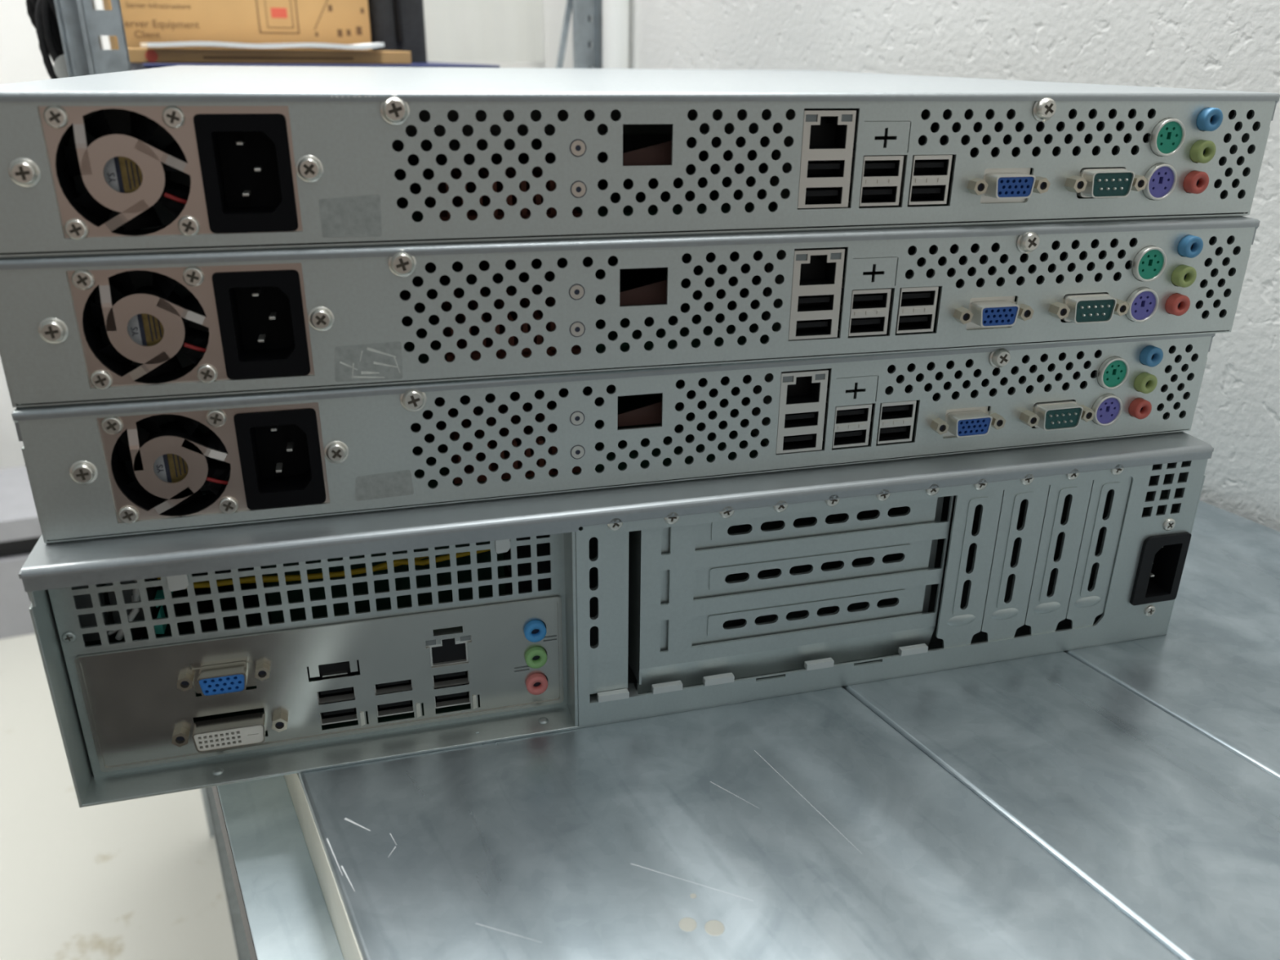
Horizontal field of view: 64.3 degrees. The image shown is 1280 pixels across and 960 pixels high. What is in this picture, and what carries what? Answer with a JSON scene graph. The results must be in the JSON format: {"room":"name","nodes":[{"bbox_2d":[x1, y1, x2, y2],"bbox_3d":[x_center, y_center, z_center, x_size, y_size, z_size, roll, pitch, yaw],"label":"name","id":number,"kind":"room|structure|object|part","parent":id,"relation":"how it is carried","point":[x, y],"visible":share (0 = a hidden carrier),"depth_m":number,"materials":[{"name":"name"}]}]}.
{"room":"server storage room","nodes":[
{"label":"server storage room","id":0,"kind":"room"},
{"bbox_2d":[0,0,111,469],"bbox_3d":[-2.038,-0.891,1.363,3.380,2.500,0.110,-11,26,-26],"label":"wall","id":1,"kind":"structure","parent":0,"point":[21,60],"depth_m":1.88,"materials":[{"name":"white paint"}]},
{"bbox_2d":[0,633,238,959],"bbox_3d":[-1.422,0.747,0.788,3.380,0.060,2.760,-11,26,-26],"label":"floor","id":2,"kind":"structure","parent":0,"point":[141,878],"depth_m":1.33,"materials":[{"name":"concrete"}]},
{"bbox_2d":[0,466,41,639],"bbox_3d":[-1.285,0.147,1.847,0.610,0.226,0.268,-9,25,-21],"label":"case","id":3,"kind":"object","parent":2,"relation":"on","point":[20,531],"visible":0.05,"depth_m":1.79,"materials":[{"name":"white plastic"}]},
{"bbox_3d":[-1.284,0.061,1.810,0.610,0.038,0.268,-9,25,-21],"label":"lid","id":4,"kind":"part","parent":3,"relation":"part of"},
{"bbox_2d":[53,0,602,837],"bbox_3d":[-0.256,-0.265,1.021,0.522,1.650,0.388,-11,26,-26],"label":"storage rack","id":5,"kind":"object","parent":2,"relation":"on","point":[81,25],"visible":0.18,"depth_m":0.71,"materials":[{"name":"grey metal"}]},
{"bbox_2d":[26,0,68,79],"bbox_3d":[-0.404,-0.346,0.693,0.033,0.210,0.030,-11,26,-26],"label":"cable bundle","id":6,"kind":"object","parent":5,"relation":"hanging from","point":[42,15],"visible":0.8,"depth_m":0.70,"materials":[{"name":"black plastic"}]},
{"bbox_3d":[-0.282,0.010,1.140,0.484,1.050,0.358,-11,26,-26],"label":"frame rail","id":7,"kind":"part","parent":5,"relation":"part of","materials":[{"name":"silver metal"}]},
{"bbox_2d":[130,62,499,70],"bbox_3d":[-0.329,-0.313,1.047,0.314,0.216,0.229,-11,26,-26],"label":"plastic crate","id":8,"kind":"object","parent":5,"relation":"on","point":[135,66],"visible":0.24,"depth_m":0.92,"materials":[{"name":"blue"}]},
{"bbox_2d":[102,0,372,50],"bbox_3d":[-0.400,-0.495,1.002,0.237,0.154,0.093,-11,26,-26],"label":"carton","id":9,"kind":"object","parent":8,"relation":"on","point":[346,22],"visible":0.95,"depth_m":0.98,"materials":[{"name":"brown cardboard"}]},
{"bbox_2d":[270,7,287,17],"bbox_3d":[-0.351,-0.455,0.990,0.015,0.009,0.001,-11,25,-25],"label":"print","id":10,"kind":"object","parent":9,"relation":"attached to","point":[275,12],"depth_m":0.99},
{"bbox_2d":[255,0,364,36],"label":"print","id":11,"kind":"object","parent":9,"relation":"attached to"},
{"bbox_2d":[128,48,411,64],"bbox_3d":[-0.346,-0.395,0.948,0.245,0.011,0.088,-11,26,-26],"label":"shelf board","id":12,"kind":"object","parent":8,"relation":"on","point":[135,55],"visible":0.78,"depth_m":0.91,"materials":[{"name":"brown wood"}]},
{"bbox_2d":[145,49,157,62],"bbox_3d":[-0.416,-0.361,0.867,0.010,0.010,0.001,-11,25,-25],"label":"print","id":13,"kind":"object","parent":12,"relation":"on","point":[151,55],"depth_m":0.87},
{"bbox_2d":[140,41,384,49],"bbox_3d":[-0.345,-0.399,0.932,0.200,0.006,0.084,-11,26,-26],"label":"paper stack","id":14,"kind":"object","parent":12,"relation":"on","point":[210,44],"visible":1,"depth_m":0.90,"materials":[{"name":"white paper"}]},
{"bbox_2d":[367,0,426,62],"bbox_3d":[-0.265,-0.522,1.070,0.057,0.154,0.092,-11,26,-26],"label":"post","id":15,"kind":"object","parent":8,"relation":"on","point":[399,24],"visible":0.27,"depth_m":1.05,"materials":[{"name":"grey metal"}]},
{"bbox_2d":[204,500,1279,959],"bbox_3d":[0.104,0.418,0.569,0.522,0.750,1.145,-11,26,-26],"label":"table","id":16,"kind":"object","parent":2,"relation":"on","point":[1117,801],"visible":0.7,"depth_m":0.33,"materials":[{"name":"metal"}]},
{"bbox_3d":[-0.374,0.313,0.914,0.018,0.665,0.020,-11,26,-26],"label":"leg","id":17,"kind":"part","parent":16,"relation":"part of","materials":[{"name":"silver metal"}]},
{"bbox_2d":[17,431,1213,807],"bbox_3d":[-0.033,-0.032,0.555,0.427,0.088,0.422,-6,24,-15],"label":"server","id":18,"kind":"object","parent":16,"relation":"on","point":[179,660],"visible":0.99,"depth_m":0.37,"materials":[{"name":"metal"}]},
{"bbox_2d":[48,533,564,657],"bbox_3d":[-0.106,0.033,0.341,0.164,0.036,0.002,-5,24,-14],"label":"vent grille","id":19,"kind":"object","parent":18,"relation":"attached to","point":[66,612],"depth_m":0.34,"materials":[{"name":"silver metal"}]},
{"bbox_3d":[-0.106,0.071,0.357,0.164,0.047,0.002,-5,24,-14],"label":"shield frame","id":20,"kind":"part","parent":18,"relation":"part of","materials":[{"name":"silver metal"}]},
{"bbox_2d":[425,626,471,667],"bbox_3d":[-0.070,0.059,0.368,0.018,0.013,0.011,-6,24,-15],"label":"socket","id":21,"kind":"object","parent":18,"relation":"attached to","point":[446,646],"depth_m":0.36,"materials":[{"name":"black metal"}]},
{"bbox_2d":[11,333,1215,542],"bbox_3d":[-0.033,-0.098,0.542,0.426,0.044,0.428,-6,24,-14],"label":"server","id":22,"kind":"object","parent":18,"relation":"on","point":[133,467],"visible":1,"depth_m":0.35,"materials":[{"name":"grey metal"}]},
{"bbox_3d":[-0.132,-0.006,0.319,0.067,0.038,0.001,-6,24,-15],"label":"power supply plate","id":23,"kind":"part","parent":22,"relation":"part of","materials":[{"name":"silver metal"}]},
{"bbox_2d":[440,392,580,484],"bbox_3d":[-0.049,-0.017,0.375,0.044,0.013,0.053,-6,24,-14],"label":"vent grille","id":24,"kind":"object","parent":22,"relation":"in","point":[540,449],"depth_m":0.34,"materials":[{"name":"grey metal"}]},
{"bbox_3d":[-0.034,-0.115,0.538,0.426,0.009,0.423,-6,24,-14],"label":"lid","id":25,"kind":"part","parent":22,"relation":"part of","materials":[{"name":"metal"}]},
{"bbox_2d":[0,216,1259,407],"bbox_3d":[-0.027,-0.137,0.523,0.426,0.044,0.428,-5,24,-13],"label":"server","id":26,"kind":"object","parent":22,"relation":"on","point":[112,327],"visible":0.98,"depth_m":0.33,"materials":[{"name":"grey metal"}]},
{"bbox_3d":[-0.131,-0.046,0.302,0.067,0.038,0.001,-5,24,-13],"label":"power supply plate","id":27,"kind":"part","parent":26,"relation":"part of","materials":[{"name":"silver metal"}]},
{"bbox_2d":[435,284,580,361],"bbox_3d":[-0.048,-0.056,0.356,0.044,0.013,0.053,-5,24,-13],"label":"vent grille","id":28,"kind":"object","parent":26,"relation":"in","point":[526,325],"depth_m":0.33,"materials":[{"name":"grey metal"}]},
{"bbox_3d":[-0.028,-0.154,0.518,0.426,0.009,0.423,-5,24,-13],"label":"lid","id":29,"kind":"part","parent":26,"relation":"part of","materials":[{"name":"metal"}]},
{"bbox_2d":[0,65,1279,257],"bbox_3d":[-0.029,-0.178,0.508,0.426,0.044,0.428,-5,24,-14],"label":"server","id":30,"kind":"object","parent":26,"relation":"on","point":[177,158],"visible":1,"depth_m":0.32,"materials":[{"name":"metal"}]},
{"bbox_3d":[-0.130,-0.086,0.286,0.067,0.038,0.001,-5,24,-14],"label":"power supply plate","id":31,"kind":"part","parent":30,"relation":"part of","materials":[{"name":"silver metal"}]},
{"bbox_2d":[429,161,581,221],"bbox_3d":[-0.047,-0.097,0.341,0.044,0.013,0.053,-5,24,-14],"label":"vent grille","id":32,"kind":"object","parent":30,"relation":"in","point":[529,191],"depth_m":0.31,"materials":[{"name":"grey metal"}]},
{"bbox_3d":[-0.030,-0.195,0.504,0.426,0.009,0.423,-5,24,-14],"label":"lid","id":33,"kind":"part","parent":30,"relation":"part of","materials":[{"name":"metal"}]},
{"bbox_2d":[808,115,846,149],"bbox_3d":[0.060,-0.114,0.333,0.014,0.011,0.008,-5,24,-14],"label":"socket","id":34,"kind":"object","parent":30,"relation":"attached to","point":[825,132],"depth_m":0.34,"materials":[{"name":"black plastic"}]},
{"bbox_2d":[799,253,835,285],"bbox_3d":[0.059,-0.072,0.346,0.014,0.011,0.008,-5,24,-13],"label":"socket","id":35,"kind":"object","parent":26,"relation":"attached to","point":[815,269],"depth_m":0.35,"materials":[{"name":"black plastic"}]},
{"bbox_2d":[786,376,820,404],"bbox_3d":[0.057,-0.034,0.367,0.014,0.011,0.008,-6,24,-14],"label":"socket","id":36,"kind":"object","parent":22,"relation":"attached to","point":[799,389],"depth_m":0.37,"materials":[{"name":"black plastic"}]},
{"bbox_3d":[-0.033,-0.067,0.540,0.427,0.012,0.421,-6,24,-15],"label":"lid","id":37,"kind":"part","parent":18,"relation":"part of","materials":[{"name":"metal"}]},
{"bbox_3d":[0.102,0.039,0.391,0.259,0.086,0.001,-6,24,-15],"label":"panel","id":38,"kind":"part","parent":18,"relation":"part of","materials":[{"name":"metal"}]},
{"bbox_3d":[-0.011,0.113,0.370,0.200,0.035,1.145,-11,26,-26],"label":"shelf panel","id":39,"kind":"part","parent":16,"relation":"part of","materials":[{"name":"silver metal"}]},
{"bbox_3d":[0.121,0.086,0.437,0.099,0.035,1.145,-11,26,-26],"label":"shelf panel","id":40,"kind":"part","parent":16,"relation":"part of","materials":[{"name":"silver metal"}]},
{"bbox_3d":[0.251,0.060,0.502,0.197,0.035,1.145,-11,26,-26],"label":"shelf panel","id":41,"kind":"part","parent":16,"relation":"part of","materials":[{"name":"silver metal"}]},
{"bbox_2d":[426,0,1279,531],"bbox_3d":[0.254,-0.554,0.627,0.114,2.500,3.490,-11,26,-26],"label":"wall","id":42,"kind":"structure","parent":0,"point":[1222,45],"depth_m":0.59,"materials":[{"name":"white paint"}]},
{"bbox_2d":[602,0,629,68],"bbox_3d":[-0.023,-0.605,0.998,0.029,2.300,0.034,-11,26,-26],"label":"pipe","id":43,"kind":"object","parent":42,"relation":"attached to","point":[615,13],"visible":0.02,"depth_m":1.05,"materials":[{"name":"white paint"}]}
]}

